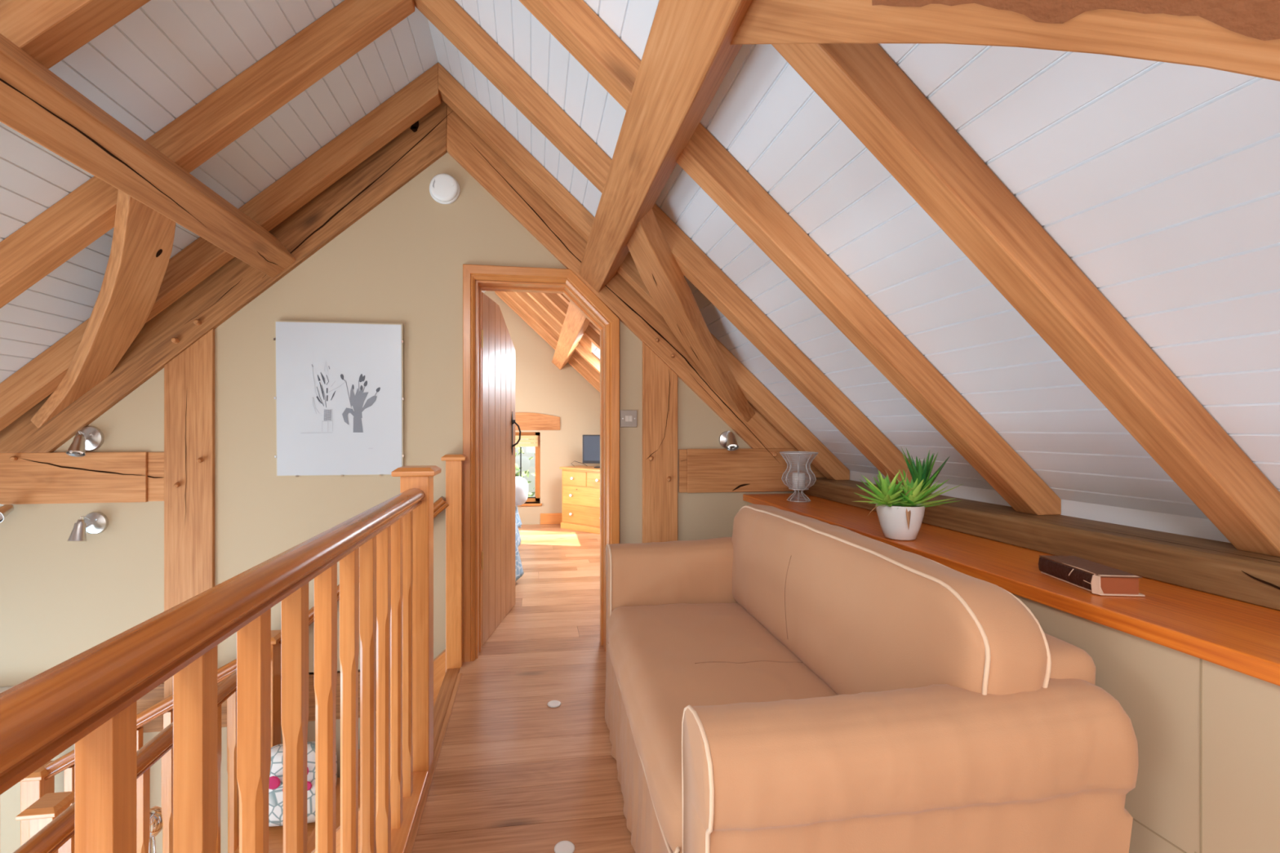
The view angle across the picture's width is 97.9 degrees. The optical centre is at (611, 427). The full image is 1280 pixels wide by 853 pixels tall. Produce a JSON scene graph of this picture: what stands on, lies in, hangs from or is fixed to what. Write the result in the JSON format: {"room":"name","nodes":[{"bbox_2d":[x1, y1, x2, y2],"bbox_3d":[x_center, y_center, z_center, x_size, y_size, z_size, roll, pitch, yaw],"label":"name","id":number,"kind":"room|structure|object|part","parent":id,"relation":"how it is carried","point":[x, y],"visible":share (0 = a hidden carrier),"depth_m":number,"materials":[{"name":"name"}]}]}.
{"room":"attic landing","nodes":[
{"label":"attic landing","id":0,"kind":"room"},
{"bbox_2d":[0,152,798,852],"bbox_3d":[-1.279,0.978,3.001,5.207,5.344,0.140,0,0,-8],"label":"wall","id":1,"kind":"structure","parent":0,"point":[402,262],"depth_m":2.88,"materials":[{"name":"beige paint"}]},
{"bbox_2d":[0,686,13,693],"bbox_3d":[-3.296,1.275,2.594,1.100,0.040,0.100,0,0,-8],"label":"trim","id":2,"kind":"structure","parent":1,"relation":"attached to","point":[2,689],"depth_m":2.68,"materials":[{"name":"white"}]},
{"bbox_2d":[0,504,13,522],"bbox_3d":[-2.989,0.393,2.653,0.360,0.106,0.108,0,0,17],"label":"wall spotlight","id":3,"kind":"object","parent":1,"relation":"attached to","point":[6,509],"visible":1,"depth_m":2.61,"materials":[{"name":"silver metal"}]},
{"bbox_2d":[0,452,164,504],"bbox_3d":[-3.022,0.246,2.719,1.577,0.249,0.170,0,0,-8],"label":"tie beam","id":4,"kind":"structure","parent":1,"relation":"attached to","point":[49,477],"depth_m":2.72,"materials":[{"name":"brown wood"}]},
{"bbox_2d":[66,426,104,457],"bbox_3d":[-2.561,0.067,2.678,0.124,0.150,0.139,0,0,-8],"label":"wall spotlight","id":5,"kind":"object","parent":1,"relation":"attached to","point":[89,438],"visible":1,"depth_m":2.73,"materials":[{"name":"silver metal"}]},
{"bbox_3d":[-2.542,0.091,2.655,0.068,0.101,0.088,0,0,-8],"label":"lamp shade","id":6,"kind":"part","parent":5,"relation":"part of","materials":[{"name":"silver metal"}]},
{"bbox_3d":[-2.542,0.117,2.646,0.053,0.029,0.046,0,0,-8],"label":"bulb","id":7,"kind":"part","parent":5,"relation":"part of","materials":[{"name":"white glass"}]},
{"bbox_3d":[-2.569,0.054,2.734,0.124,0.124,0.027,0,0,-8],"label":"wall plate","id":8,"kind":"part","parent":5,"relation":"part of","materials":[{"name":"silver metal"}]},
{"bbox_2d":[66,511,108,541],"bbox_3d":[-2.535,0.481,2.681,0.110,0.130,0.141,0,0,-8],"label":"wall spotlight","id":9,"kind":"object","parent":1,"relation":"attached to","point":[95,522],"visible":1,"depth_m":2.73,"materials":[{"name":"silver metal"}]},
{"bbox_3d":[-2.536,0.499,2.645,0.069,0.094,0.070,0,0,-8],"label":"lamp shade","id":10,"kind":"part","parent":9,"relation":"part of","materials":[{"name":"silver metal"}]},
{"bbox_3d":[-2.543,0.471,2.737,0.110,0.110,0.027,0,0,-8],"label":"wall plate","id":11,"kind":"part","parent":9,"relation":"part of","materials":[{"name":"silver metal"}]},
{"bbox_2d":[136,670,376,733],"bbox_3d":[-2.369,1.400,2.830,3.000,0.240,0.132,0,0,-8],"label":"tie beam","id":12,"kind":"structure","parent":1,"relation":"attached to","point":[155,695],"depth_m":2.82,"materials":[{"name":"brown wood"}]},
{"bbox_2d":[273,320,404,476],"bbox_3d":[-1.408,-0.145,2.894,0.634,0.800,0.029,0,0,-8],"label":"framed print","id":13,"kind":"object","parent":1,"relation":"attached to","point":[339,397],"visible":0.99,"depth_m":2.89,"materials":[{"name":"beige paper"}]},
{"bbox_2d":[429,173,460,204],"bbox_3d":[-0.888,-1.274,2.961,0.160,0.160,0.046,0,0,-8],"label":"smoke detector","id":14,"kind":"object","parent":1,"relation":"attached to","point":[444,188],"visible":1,"depth_m":2.94,"materials":[{"name":"white plastic"}]},
{"bbox_2d":[462,263,619,662],"bbox_3d":[-0.437,0.189,3.483,0.846,2.122,0.925,0,0,-8],"label":"door","id":15,"kind":"structure","parent":1,"relation":"in","point":[489,423],"depth_m":3.11,"materials":[{"name":"brown wood"}]},
{"bbox_3d":[-0.762,0.189,2.987,0.063,2.122,0.032,0,0,-8],"label":"architrave","id":16,"kind":"part","parent":15,"relation":"part of","materials":[{"name":"brown wood"}]},
{"bbox_3d":[-0.650,0.040,3.824,0.064,0.300,0.045,0,0,-6],"label":"handle","id":17,"kind":"part","parent":15,"relation":"part of","materials":[{"name":"black metal"}]},
{"bbox_3d":[-0.509,-0.832,3.022,0.575,0.077,0.032,0,0,-8],"label":"architrave","id":18,"kind":"part","parent":15,"relation":"part of","materials":[{"name":"brown wood"}]},
{"bbox_3d":[-0.116,-0.708,3.078,0.380,0.075,0.032,45,-6,-6],"label":"architrave","id":19,"kind":"part","parent":15,"relation":"part of","materials":[{"name":"brown wood"}]},
{"bbox_3d":[0.008,0.324,3.096,0.073,1.852,0.032,0,0,-8],"label":"architrave","id":20,"kind":"part","parent":15,"relation":"part of","materials":[{"name":"brown wood"}]},
{"bbox_2d":[620,409,636,426],"bbox_3d":[0.098,-0.050,3.118,0.095,0.095,0.012,0,0,-8],"label":"light switch","id":21,"kind":"object","parent":1,"relation":"attached to","point":[628,417],"visible":1,"depth_m":3.12,"materials":[{"name":"silver"}]},
{"bbox_2d":[718,431,738,450],"bbox_3d":[0.677,0.075,3.135,0.100,0.114,0.141,0,0,-8],"label":"wall spotlight","id":22,"kind":"object","parent":1,"relation":"attached to","point":[726,439],"visible":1,"depth_m":3.12,"materials":[{"name":"silver metal"}]},
{"bbox_3d":[0.673,0.104,3.097,0.052,0.033,0.044,0,0,-8],"label":"bulb","id":23,"kind":"part","parent":22,"relation":"part of","materials":[{"name":"white glass"}]},
{"bbox_3d":[0.671,0.081,3.110,0.068,0.101,0.094,0,0,-8],"label":"lamp shade","id":24,"kind":"part","parent":22,"relation":"part of","materials":[{"name":"silver metal"}]},
{"bbox_2d":[678,448,825,493],"bbox_3d":[0.840,0.246,3.269,0.935,0.249,0.161,0,0,-8],"label":"tie beam","id":25,"kind":"structure","parent":1,"relation":"attached to","point":[749,469],"depth_m":3.19,"materials":[{"name":"brown wood"}]},
{"bbox_2d":[308,524,635,852],"bbox_3d":[-1.109,1.375,1.989,5.160,0.250,10.250,0,0,-8],"label":"floor","id":26,"kind":"structure","parent":0,"point":[514,772],"depth_m":2.28,"materials":[{"name":"brown wood"}]},
{"bbox_2d":[0,465,441,852],"bbox_3d":[-0.355,0.821,-0.443,0.146,1.358,5.123,0,0,-8],"label":"balustrade","id":27,"kind":"object","parent":26,"relation":"on","point":[384,553],"visible":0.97,"depth_m":0.93,"materials":[{"name":"brown wood"}]},
{"bbox_3d":[-0.339,1.235,-0.502,0.079,0.030,5.001,0,0,-8],"label":"rail","id":28,"kind":"part","parent":27,"relation":"part of","materials":[{"name":"brown wood"}]},
{"bbox_3d":[-0.704,0.836,2.021,0.098,1.328,0.098,0,0,-8],"label":"newel post","id":29,"kind":"part","parent":27,"relation":"part of","materials":[{"name":"brown wood"}]},
{"bbox_2d":[406,673,462,852],"bbox_3d":[-0.355,1.257,-0.075,0.020,0.026,5.850,0,0,-8],"label":"trim","id":30,"kind":"structure","parent":26,"relation":"on","point":[440,741],"depth_m":2.08,"materials":[{"name":"brown wood"}]},
{"bbox_2d":[515,476,528,582],"bbox_3d":[-1.832,0.860,4.933,2.177,0.740,1.523,0,0,-8],"label":"bed","id":31,"kind":"object","parent":26,"relation":"on","point":[521,483],"visible":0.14,"depth_m":5.09,"materials":[{"name":"white fabric"}]},
{"bbox_2d":[515,506,524,582],"bbox_3d":[-1.746,0.938,4.938,1.937,0.536,1.508,0,0,-8],"label":"quilt","id":32,"kind":"object","parent":31,"relation":"on","point":[519,572],"depth_m":4.50,"materials":[{"name":"white fabric"}]},
{"bbox_2d":[546,700,560,707],"bbox_3d":[-0.257,1.247,2.512,0.062,0.006,0.062,0,0,-8],"label":"floor light","id":33,"kind":"object","parent":26,"relation":"on","point":[553,704],"visible":1,"depth_m":2.51,"materials":[{"name":"white plastic"}]},
{"bbox_2d":[554,840,574,852],"bbox_3d":[-0.138,1.247,1.649,0.062,0.006,0.062,0,0,-8],"label":"floor light","id":34,"kind":"object","parent":26,"relation":"on","point":[563,846],"visible":1,"depth_m":1.65,"materials":[{"name":"white plastic"}]},
{"bbox_2d":[559,465,599,534],"bbox_3d":[-0.189,0.870,6.764,0.880,0.760,0.390,0,0,40],"label":"dresser","id":35,"kind":"object","parent":26,"relation":"on","point":[580,484],"visible":0.62,"depth_m":6.70,"materials":[{"name":"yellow wood"}]},
{"bbox_3d":[-0.443,0.620,6.775,0.385,0.170,0.018,0,0,40],"label":"drawer","id":36,"kind":"part","parent":35,"relation":"part of","materials":[{"name":"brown wood"}]},
{"bbox_3d":[-0.287,1.055,6.646,0.790,0.210,0.018,0,0,40],"label":"drawer","id":37,"kind":"part","parent":35,"relation":"part of","materials":[{"name":"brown wood"}]},
{"bbox_3d":[-0.287,0.828,6.646,0.790,0.215,0.018,0,0,40],"label":"drawer","id":38,"kind":"part","parent":35,"relation":"part of","materials":[{"name":"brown wood"}]},
{"bbox_2d":[571,435,599,467],"bbox_3d":[-0.142,0.289,6.800,0.786,0.400,0.198,0,0,25],"label":"television","id":39,"kind":"object","parent":35,"relation":"on","point":[591,443],"visible":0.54,"depth_m":6.78,"materials":[{"name":"black"}]},
{"bbox_3d":[-0.056,0.264,6.760,0.600,0.350,0.050,0,0,14],"label":"casing","id":40,"kind":"part","parent":39,"relation":"part of","materials":[{"name":"black plastic"}]},
{"bbox_3d":[-0.131,0.620,6.517,0.385,0.170,0.018,0,0,40],"label":"drawer","id":41,"kind":"part","parent":35,"relation":"part of","materials":[{"name":"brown wood"}]},
{"bbox_2d":[642,342,677,542],"bbox_3d":[0.269,0.385,3.186,0.201,1.731,0.185,0,0,-8],"label":"wall post","id":42,"kind":"object","parent":26,"relation":"on","point":[660,381],"visible":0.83,"depth_m":3.13,"materials":[{"name":"brown wood"}]},
{"bbox_2d":[446,105,795,462],"bbox_3d":[0.163,-0.801,3.178,2.116,2.027,0.193,0,0,-8],"label":"rafter","id":43,"kind":"object","parent":42,"relation":"on","point":[464,145],"visible":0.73,"depth_m":3.06,"materials":[{"name":"brown wood"}]},
{"bbox_2d":[551,301,590,369],"bbox_3d":[-0.381,-0.852,5.233,0.218,0.219,4.030,0,0,-8],"label":"purlin","id":44,"kind":"object","parent":43,"relation":"attached to","point":[575,323],"visible":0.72,"depth_m":4.77,"materials":[{"name":"brown wood"}]},
{"bbox_2d":[577,0,752,292],"bbox_3d":[0.349,-0.853,0.080,0.221,0.220,6.060,0,0,-8],"label":"purlin","id":45,"kind":"object","parent":43,"relation":"attached to","point":[688,54],"visible":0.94,"depth_m":1.39,"materials":[{"name":"brown wood"}]},
{"bbox_2d":[626,208,755,422],"bbox_3d":[0.349,-0.456,2.694,0.276,0.852,1.360,0,0,32],"label":"brace","id":46,"kind":"object","parent":45,"relation":"attached to","point":[655,264],"visible":0.91,"depth_m":2.59,"materials":[{"name":"brown wood"}]},
{"bbox_2d":[729,0,1279,81],"bbox_3d":[0.671,-0.460,0.640,1.418,0.836,0.312,0,0,41],"label":"ceiling beam","id":47,"kind":"structure","parent":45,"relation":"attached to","point":[1242,37],"depth_m":0.73,"materials":[{"name":"brown wood"}]},
{"bbox_2d":[604,504,1138,852],"bbox_3d":[0.492,0.784,1.827,0.917,0.915,1.677,0,0,-7],"label":"sofa","id":48,"kind":"object","parent":26,"relation":"on","point":[788,682],"visible":1,"depth_m":1.12,"materials":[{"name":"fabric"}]},
{"bbox_3d":[0.382,0.870,2.552,0.800,0.736,0.208,0,0,-7],"label":"armrest","id":49,"kind":"part","parent":48,"relation":"part of","materials":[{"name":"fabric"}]},
{"bbox_2d":[607,603,837,852],"bbox_3d":[0.349,0.847,1.810,0.624,0.199,1.268,0,0,-7],"label":"seat cushion","id":50,"kind":"object","parent":48,"relation":"on","point":[666,659],"depth_m":1.73,"materials":[{"name":"fabric"}]},
{"bbox_2d":[731,504,1047,694],"bbox_3d":[0.713,0.561,1.845,0.231,0.468,1.500,0,0,-7],"label":"cushion","id":51,"kind":"object","parent":48,"relation":"on","point":[856,613],"depth_m":1.43,"materials":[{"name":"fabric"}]},
{"bbox_3d":[0.575,0.877,1.098,0.842,0.723,0.208,0,0,-7],"label":"armrest","id":52,"kind":"part","parent":48,"relation":"part of","materials":[{"name":"fabric"}]},
{"bbox_3d":[0.854,0.853,1.880,0.184,0.778,1.480,0,0,-7],"label":"backrest","id":53,"kind":"part","parent":48,"relation":"part of","materials":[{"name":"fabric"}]},
{"bbox_2d":[484,290,599,524],"bbox_3d":[-1.853,-0.294,7.237,5.157,3.088,0.350,0,0,-8],"label":"wall","id":54,"kind":"structure","parent":0,"point":[541,387],"depth_m":7.21,"materials":[{"name":"beige paint"}]},
{"bbox_2d":[515,431,542,506],"bbox_3d":[-1.242,0.535,7.247,0.670,0.950,0.240,0,0,-8],"label":"window","id":55,"kind":"structure","parent":54,"relation":"in","point":[526,437],"depth_m":7.34,"materials":[{"name":"brown wood"}]},
{"bbox_2d":[515,435,537,446],"bbox_3d":[-1.253,0.177,7.258,0.590,0.145,0.027,0,0,-8],"label":"blind","id":56,"kind":"object","parent":55,"relation":"attached to","point":[524,438],"depth_m":7.27,"materials":[{"name":"yellow fabric"}]},
{"bbox_3d":[-1.264,0.085,7.335,0.650,0.050,0.060,0,0,-8],"label":"frame","id":57,"kind":"part","parent":55,"relation":"part of","materials":[{"name":"brown wood"}]},
{"bbox_3d":[-1.238,0.995,7.218,0.670,0.030,0.180,0,0,-8],"label":"sill","id":58,"kind":"part","parent":55,"relation":"part of","materials":[{"name":"brown wood"}]},
{"bbox_3d":[-1.264,0.955,7.335,0.650,0.050,0.060,0,0,-8],"label":"frame","id":59,"kind":"part","parent":55,"relation":"part of","materials":[{"name":"brown wood"}]},
{"bbox_3d":[-0.975,0.520,7.376,0.065,0.920,0.060,0,0,-8],"label":"frame","id":60,"kind":"part","parent":55,"relation":"part of","materials":[{"name":"brown wood"}]},
{"bbox_2d":[515,412,559,430],"bbox_3d":[-1.151,-0.080,7.198,0.975,0.230,0.100,0,0,-8],"label":"lintel","id":61,"kind":"object","parent":54,"relation":"attached to","point":[526,420],"visible":0.56,"depth_m":7.17,"materials":[{"name":"brown wood"}]},
{"bbox_2d":[540,512,561,524],"bbox_3d":[-0.657,1.180,7.219,0.520,0.140,0.020,0,0,-8],"label":"baseboard","id":62,"kind":"structure","parent":54,"relation":"attached to","point":[545,518],"depth_m":7.19,"materials":[{"name":"brown wood"}]},
{"bbox_2d":[0,0,1279,542],"bbox_3d":[-1.126,-0.571,1.987,5.227,2.534,10.250,0,0,-8],"label":"ceiling","id":63,"kind":"structure","parent":0,"point":[1159,181],"depth_m":1.55,"materials":[{"name":"white wood"}]},
{"bbox_2d":[0,0,151,68],"bbox_3d":[-2.171,-0.525,1.375,2.978,2.622,0.090,0,0,-8],"label":"rafter","id":64,"kind":"object","parent":63,"relation":"attached to","point":[49,31],"visible":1,"depth_m":1.45,"materials":[{"name":"brown wood"}]},
{"bbox_2d":[0,0,414,308],"bbox_3d":[-2.259,-0.525,1.994,2.978,2.622,0.090,0,0,-8],"label":"rafter","id":65,"kind":"object","parent":63,"relation":"attached to","point":[43,244],"visible":1,"depth_m":2.07,"materials":[{"name":"brown wood"}]},
{"bbox_2d":[0,62,440,431],"bbox_3d":[-2.349,-0.525,2.632,2.978,2.622,0.090,0,0,-8],"label":"rafter","id":66,"kind":"object","parent":63,"relation":"attached to","point":[33,382],"visible":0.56,"depth_m":2.69,"materials":[{"name":"brown wood"}]},
{"bbox_2d":[494,291,599,392],"bbox_3d":[-0.367,-0.771,7.184,2.224,2.129,0.090,0,0,-8],"label":"rafter","id":67,"kind":"object","parent":63,"relation":"attached to","point":[501,295],"visible":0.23,"depth_m":7.07,"materials":[{"name":"brown wood"}]},
{"bbox_2d":[503,291,599,383],"bbox_3d":[-0.280,-0.771,6.571,2.224,2.129,0.090,0,0,-8],"label":"rafter","id":68,"kind":"object","parent":63,"relation":"attached to","point":[514,297],"visible":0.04,"depth_m":6.46,"materials":[{"name":"brown wood"}]},
{"bbox_2d":[514,292,599,373],"bbox_3d":[-0.203,-0.771,6.026,2.224,2.129,0.090,0,0,-8],"label":"rafter","id":69,"kind":"object","parent":63,"relation":"attached to","point":[592,359],"visible":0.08,"depth_m":5.93,"materials":[{"name":"brown wood"}]},
{"bbox_2d":[525,292,591,354],"bbox_3d":[-0.716,-1.283,5.438,1.044,1.106,0.090,0,0,-8],"label":"rafter","id":70,"kind":"object","parent":63,"relation":"attached to","point":[539,298],"visible":0.34,"depth_m":5.42,"materials":[{"name":"brown wood"}]},
{"bbox_2d":[541,293,599,349],"bbox_3d":[-0.057,-0.771,4.991,2.224,2.129,0.090,0,0,-8],"label":"rafter","id":71,"kind":"object","parent":63,"relation":"attached to","point":[553,298],"visible":0.02,"depth_m":4.92,"materials":[{"name":"brown wood"}]},
{"bbox_2d":[557,293,599,334],"bbox_3d":[0.008,-0.771,4.531,2.224,2.129,0.090,0,0,-8],"label":"rafter","id":72,"kind":"object","parent":63,"relation":"attached to","point":[562,296],"visible":0.02,"depth_m":4.47,"materials":[{"name":"brown wood"}]},
{"bbox_2d":[591,342,599,359],"bbox_3d":[0.143,-0.605,5.545,0.639,0.605,0.940,0,0,-8],"label":"window","id":73,"kind":"structure","parent":63,"relation":"attached to","point":[595,349],"depth_m":5.93,"materials":[{"name":"white glass"}]},
{"bbox_2d":[746,501,1279,852],"bbox_3d":[1.223,0.837,0.213,0.042,0.827,6.080,0,0,-8],"label":"wall","id":74,"kind":"structure","parent":0,"point":[1207,734],"depth_m":1.04,"materials":[{"name":"beige paint"}]},
{"bbox_2d":[742,493,1279,686],"bbox_3d":[1.459,0.404,0.246,0.552,0.037,6.078,0,0,-8],"label":"shelf","id":75,"kind":"object","parent":74,"relation":"on","point":[1238,636],"visible":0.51,"depth_m":1.25,"materials":[{"name":"brown wood"}]},
{"bbox_2d":[779,451,817,502],"bbox_3d":[0.981,0.257,2.913,0.194,0.256,0.194,0,0,7],"label":"candle holder","id":76,"kind":"object","parent":75,"relation":"on","point":[795,495],"visible":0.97,"depth_m":2.88,"materials":[{"name":"clear glass"}]},
{"bbox_2d":[792,471,804,488],"bbox_3d":[0.981,0.275,2.913,0.064,0.086,0.064,0,0,-8],"label":"pillar candle","id":77,"kind":"object","parent":76,"relation":"on","point":[801,484],"visible":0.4,"depth_m":2.89,"materials":[{"name":"white wax"}]},
{"bbox_2d":[853,445,962,540],"bbox_3d":[1.020,0.225,1.922,0.374,0.317,0.279,0,0,-8],"label":"potted succulent","id":78,"kind":"object","parent":75,"relation":"on","point":[900,508],"visible":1,"depth_m":1.90,"materials":[{"name":"green plant"}]},
{"bbox_2d":[875,503,925,540],"bbox_3d":[1.002,0.324,1.931,0.156,0.118,0.156,0,0,-8],"label":"pot","id":79,"kind":"object","parent":78,"relation":"attached to","point":[900,522],"depth_m":1.88,"materials":[{"name":"white ceramic"}]},
{"bbox_2d":[799,477,1279,610],"bbox_3d":[1.630,0.338,0.271,0.211,0.092,6.080,0,0,-8],"label":"wall plate","id":80,"kind":"object","parent":75,"relation":"on","point":[1215,567],"visible":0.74,"depth_m":1.52,"materials":[{"name":"brown wood"}]},
{"bbox_2d":[438,62,849,479],"bbox_3d":[0.225,-0.771,2.996,2.224,2.129,0.090,0,0,-8],"label":"rafter","id":81,"kind":"object","parent":80,"relation":"on","point":[451,92],"visible":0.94,"depth_m":2.90,"materials":[{"name":"brown wood"}]},
{"bbox_2d":[413,0,929,488],"bbox_3d":[0.314,-0.771,2.367,2.224,2.129,0.090,0,0,-8],"label":"rafter","id":82,"kind":"object","parent":80,"relation":"on","point":[447,16],"visible":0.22,"depth_m":2.33,"materials":[{"name":"brown wood"}]},
{"bbox_2d":[519,0,1061,515],"bbox_3d":[0.401,-0.771,1.753,2.224,2.129,0.090,0,0,-8],"label":"rafter","id":83,"kind":"object","parent":80,"relation":"on","point":[573,24],"visible":1,"depth_m":1.76,"materials":[{"name":"brown wood"}]},
{"bbox_2d":[771,43,1279,557],"bbox_3d":[0.487,-0.771,1.145,2.224,2.129,0.090,0,0,-8],"label":"rafter","id":84,"kind":"object","parent":80,"relation":"on","point":[860,83],"visible":0.94,"depth_m":1.18,"materials":[{"name":"brown wood"}]},
{"bbox_2d":[1038,555,1145,596],"bbox_3d":[1.169,0.360,1.370,0.104,0.047,0.208,0,0,5],"label":"book","id":85,"kind":"object","parent":75,"relation":"on","point":[1099,579],"visible":1,"depth_m":1.32,"materials":[{"name":"brown paper"}]},
{"bbox_3d":[-1.912,3.675,-0.230,3.050,0.050,6.080,0,0,-8],"label":"floor","id":86,"kind":"structure","parent":0,"visible":0},
{"bbox_2d":[148,805,162,852],"bbox_3d":[-1.968,2.630,2.348,0.260,2.040,0.260,0,0,-8],"label":"lamp","id":87,"kind":"object","parent":86,"relation":"on","point":[156,818],"visible":0.46,"depth_m":2.34,"materials":[{"name":"orange glass"}]},
{"bbox_3d":[-1.948,1.670,2.350,0.116,0.120,0.116,0,0,-8],"label":"lamp shade","id":88,"kind":"part","parent":87,"relation":"part of","materials":[{"name":"silver metal"}]},
{"bbox_2d":[164,328,214,698],"bbox_3d":[-2.128,1.566,2.848,0.224,4.129,0.185,0,0,-8],"label":"wall post","id":89,"kind":"object","parent":86,"relation":"on","point":[189,376],"visible":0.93,"depth_m":2.79,"materials":[{"name":"brown wood"}]},
{"bbox_2d":[0,98,449,453],"bbox_3d":[-2.181,-0.704,2.842,2.685,2.228,0.201,0,0,-8],"label":"rafter","id":90,"kind":"object","parent":89,"relation":"on","point":[237,283],"visible":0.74,"depth_m":2.81,"materials":[{"name":"brown wood"}]},
{"bbox_2d":[0,33,295,277],"bbox_3d":[-1.294,-0.865,-0.153,0.211,0.209,6.060,0,0,-8],"label":"purlin","id":91,"kind":"object","parent":90,"relation":"attached to","point":[36,103],"visible":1,"depth_m":1.69,"materials":[{"name":"brown wood"}]},
{"bbox_2d":[31,189,175,427],"bbox_3d":[-2.148,-0.450,2.405,1.388,0.907,0.284,0,0,35],"label":"brace","id":92,"kind":"object","parent":91,"relation":"attached to","point":[142,242],"visible":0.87,"depth_m":2.38,"materials":[{"name":"brown wood"}]},
{"bbox_2d":[13,453,466,852],"bbox_3d":[-1.609,1.886,1.776,1.998,3.488,2.168,0,0,-8],"label":"staircase","id":93,"kind":"structure","parent":86,"relation":"on","point":[46,816],"depth_m":2.48,"materials":[{"name":"brown wood"}]},
{"bbox_3d":[-2.669,2.620,2.592,0.080,2.020,0.080,0,0,-8],"label":"newel post","id":94,"kind":"part","parent":93,"relation":"part of","materials":[{"name":"brown wood"}]},
{"bbox_3d":[-2.138,2.540,2.122,0.080,2.180,0.080,0,0,-8],"label":"newel post","id":95,"kind":"part","parent":93,"relation":"part of","materials":[{"name":"brown wood"}]},
{"bbox_3d":[-1.543,1.111,1.701,0.073,0.061,2.000,0,0,-8],"label":"handrail","id":96,"kind":"part","parent":93,"relation":"part of","materials":[{"name":"brown wood"}]},
{"bbox_3d":[-2.215,1.376,2.666,1.101,0.061,0.073,-29,4,-7],"label":"handrail","id":97,"kind":"part","parent":93,"relation":"part of","materials":[{"name":"brown wood"}]},
{"bbox_3d":[-1.690,2.337,2.735,0.090,2.585,0.090,0,0,-8],"label":"newel post","id":98,"kind":"part","parent":93,"relation":"part of","materials":[{"name":"brown wood"}]},
{"bbox_3d":[-1.258,0.727,2.852,1.051,0.061,0.073,-41,5,-6],"label":"handrail","id":99,"kind":"part","parent":93,"relation":"part of","materials":[{"name":"brown wood"}]},
{"bbox_3d":[-0.825,0.836,2.930,0.081,1.328,0.063,0,0,-8],"label":"newel post","id":100,"kind":"part","parent":93,"relation":"part of","materials":[{"name":"brown wood"}]},
{"bbox_2d":[234,777,340,852],"bbox_3d":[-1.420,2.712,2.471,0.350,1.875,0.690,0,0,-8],"label":"storage bench","id":101,"kind":"object","parent":86,"relation":"on","point":[275,833],"visible":0.02,"depth_m":2.41,"materials":[{"name":"brown wood"}]},
{"bbox_2d":[268,741,337,826],"bbox_3d":[-1.427,1.610,2.525,0.340,0.320,0.208,0,0,-8],"label":"floral cushion","id":102,"kind":"object","parent":101,"relation":"on","point":[276,776],"visible":0.25,"depth_m":2.46,"materials":[{"name":"fabric"}]},
{"label":"outside","id":103,"kind":"structure","parent":0,"visible":0},
{"bbox_2d":[515,442,535,524],"bbox_3d":[-1.850,0.552,9.886,4.234,2.733,1.374,0,0,-8],"label":"shrub","id":104,"kind":"object","parent":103,"point":[526,473],"visible":0.02,"depth_m":10.01,"materials":[{"name":"green plant"}]}
]}

